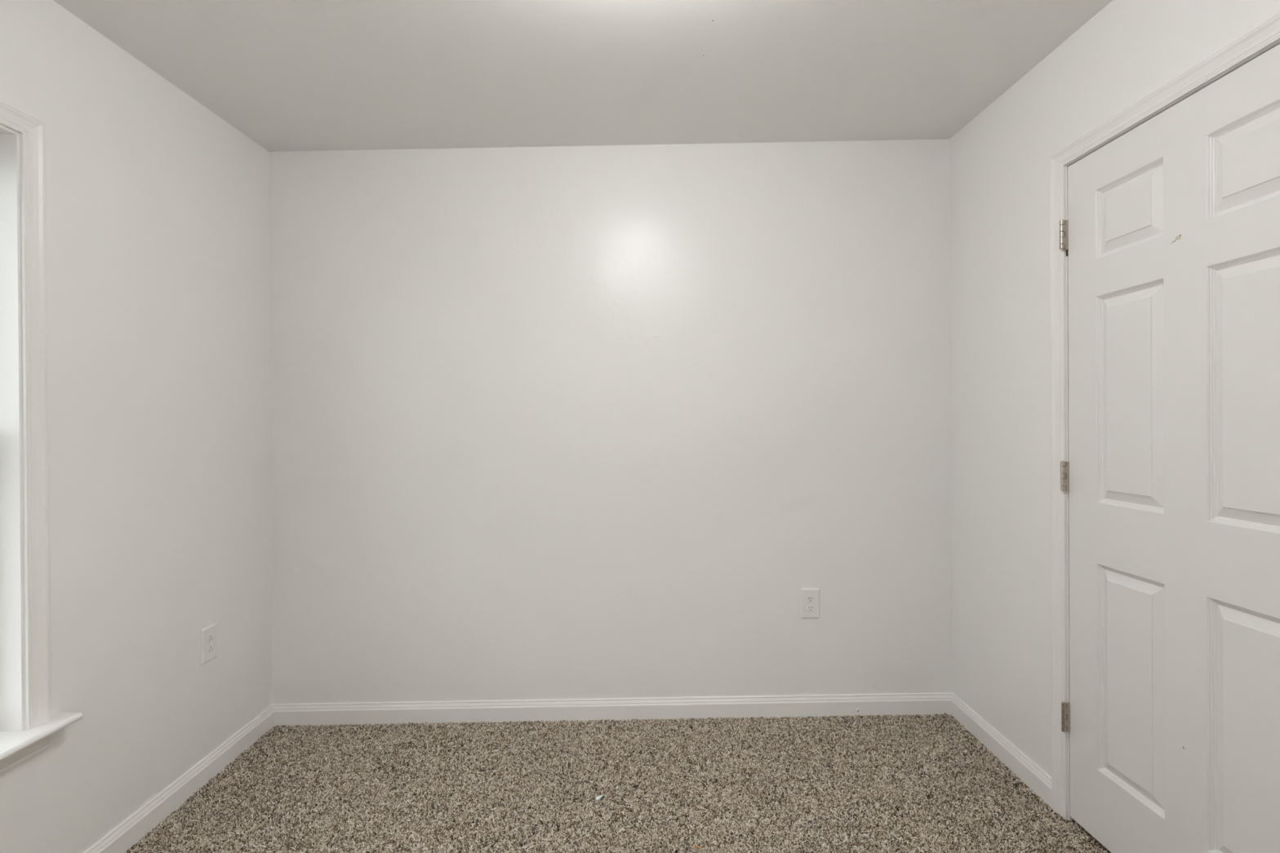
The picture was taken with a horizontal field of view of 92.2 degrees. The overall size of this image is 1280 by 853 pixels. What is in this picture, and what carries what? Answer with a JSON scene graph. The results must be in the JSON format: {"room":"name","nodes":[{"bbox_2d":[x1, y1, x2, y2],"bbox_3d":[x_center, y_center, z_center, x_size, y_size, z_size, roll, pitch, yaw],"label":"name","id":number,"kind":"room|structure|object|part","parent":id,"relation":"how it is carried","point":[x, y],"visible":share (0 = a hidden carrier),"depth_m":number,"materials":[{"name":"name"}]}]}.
{"room":"empty bedroom","nodes":[
{"label":"empty bedroom","id":0,"kind":"room"},
{"bbox_2d":[0,0,272,852],"bbox_3d":[-1.632,0.085,1.227,0.132,2.478,2.796,0,0,0],"label":"wall","id":1,"kind":"structure","parent":0,"point":[157,206],"depth_m":1.93,"materials":[{"name":"white paint"}]},
{"bbox_2d":[0,100,83,774],"bbox_3d":[-1.613,0.031,1.142,0.213,1.645,1.036,0,0,0],"label":"window","id":2,"kind":"structure","parent":1,"relation":"in","point":[27,726],"depth_m":1.56,"materials":[{"name":"white paint"}]},
{"bbox_3d":[-1.640,0.786,1.147,0.148,0.019,0.834,0,0,0],"label":"sill","id":3,"kind":"part","parent":2,"relation":"part of","materials":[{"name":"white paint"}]},
{"bbox_3d":[-1.563,-0.008,1.142,0.027,1.568,0.952,0,0,0],"label":"casing","id":4,"kind":"part","parent":2,"relation":"part of","materials":[{"name":"white paint"}]},
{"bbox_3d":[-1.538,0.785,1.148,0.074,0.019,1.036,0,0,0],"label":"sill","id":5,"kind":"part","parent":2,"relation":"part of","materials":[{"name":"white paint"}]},
{"bbox_2d":[83,704,274,852],"bbox_3d":[-1.562,1.258,1.233,0.015,0.132,2.789,0,0,0],"label":"baseboard","id":6,"kind":"structure","parent":1,"relation":"attached to","point":[130,831],"depth_m":2.09,"materials":[{"name":"white paint"}]},
{"bbox_2d":[200,622,217,665],"bbox_3d":[-1.564,0.789,2.239,0.009,0.126,0.079,0,0,0],"label":"electrical outlet","id":7,"kind":"object","parent":1,"relation":"attached to","point":[208,634],"visible":1,"depth_m":2.23,"materials":[{"name":"white plastic"}]},
{"bbox_2d":[206,644,213,653],"bbox_3d":[-1.561,0.809,2.239,0.003,0.028,0.034,0,0,0],"label":"receptacle","id":8,"kind":"object","parent":7,"relation":"attached to","point":[210,647],"depth_m":2.24,"materials":[{"name":"grey plastic"}]},
{"bbox_2d":[206,633,213,643],"bbox_3d":[-1.561,0.769,2.239,0.003,0.028,0.034,0,0,0],"label":"receptacle","id":9,"kind":"object","parent":7,"relation":"attached to","point":[210,637],"depth_m":2.24,"materials":[{"name":"grey plastic"}]},
{"bbox_2d":[53,0,1112,151],"bbox_3d":[-0.118,-1.212,1.231,3.205,0.185,3.040,0,0,0],"label":"ceiling","id":10,"kind":"structure","parent":0,"point":[288,75],"depth_m":2.00,"materials":[{"name":"white paint"}]},
{"bbox_2d":[269,138,952,703],"bbox_3d":[-0.125,0.028,2.682,3.146,2.481,0.120,0,0,0],"label":"wall","id":11,"kind":"structure","parent":0,"point":[595,421],"depth_m":2.62,"materials":[{"name":"paint"}]},
{"bbox_2d":[272,692,951,726],"bbox_3d":[-0.115,1.207,2.622,2.901,0.122,0.017,0,0,0],"label":"baseboard","id":12,"kind":"structure","parent":11,"relation":"attached to","point":[362,713],"depth_m":2.62,"materials":[{"name":"white paint"}]},
{"bbox_2d":[800,588,819,617],"bbox_3d":[0.726,0.754,2.625,0.079,0.126,0.009,0,0,0],"label":"electrical outlet","id":13,"kind":"object","parent":11,"relation":"attached to","point":[810,597],"visible":1,"depth_m":2.62,"materials":[{"name":"white plastic"}]},
{"bbox_2d":[806,604,814,611],"bbox_3d":[0.726,0.774,2.623,0.034,0.028,0.003,0,0,0],"label":"receptacle","id":14,"kind":"object","parent":13,"relation":"attached to","point":[809,607],"depth_m":2.62,"materials":[{"name":"grey plastic"}]},
{"bbox_2d":[806,595,814,602],"bbox_3d":[0.726,0.734,2.623,0.034,0.028,0.003,0,0,0],"label":"receptacle","id":15,"kind":"object","parent":13,"relation":"attached to","point":[809,598],"depth_m":2.62,"materials":[{"name":"grey plastic"}]},
{"bbox_2d":[949,0,1279,777],"bbox_3d":[1.412,0.033,1.240,0.124,2.488,2.782,0,0,-1],"label":"wall","id":16,"kind":"structure","parent":0,"point":[999,161],"depth_m":2.17,"materials":[{"name":"white paint"}]},
{"bbox_2d":[951,692,1052,808],"bbox_3d":[1.334,1.190,2.312,0.015,0.104,0.643,0,0,-1],"label":"baseboard","id":17,"kind":"structure","parent":16,"relation":"attached to","point":[1037,780],"depth_m":2.25,"materials":[{"name":"white paint"}]},
{"bbox_2d":[1048,11,1279,852],"bbox_3d":[1.380,0.195,1.527,0.190,2.117,0.915,0,0,0],"label":"door","id":18,"kind":"structure","parent":16,"relation":"in","point":[1165,214],"depth_m":1.56,"materials":[{"name":"white paint"}]},
{"bbox_3d":[-0.100,1.333,1.249,3.205,0.168,3.040,0,0,0],"label":"floor","id":19,"kind":"structure","parent":0,"visible":0},
{"bbox_2d":[124,712,1111,852],"bbox_3d":[-0.042,1.282,1.241,3.048,0.062,2.760,0,0,0],"label":"carpet","id":20,"kind":"object","parent":19,"relation":"on","point":[878,784],"visible":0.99,"depth_m":2.11,"materials":[{"name":"brown carpet"}]}
]}

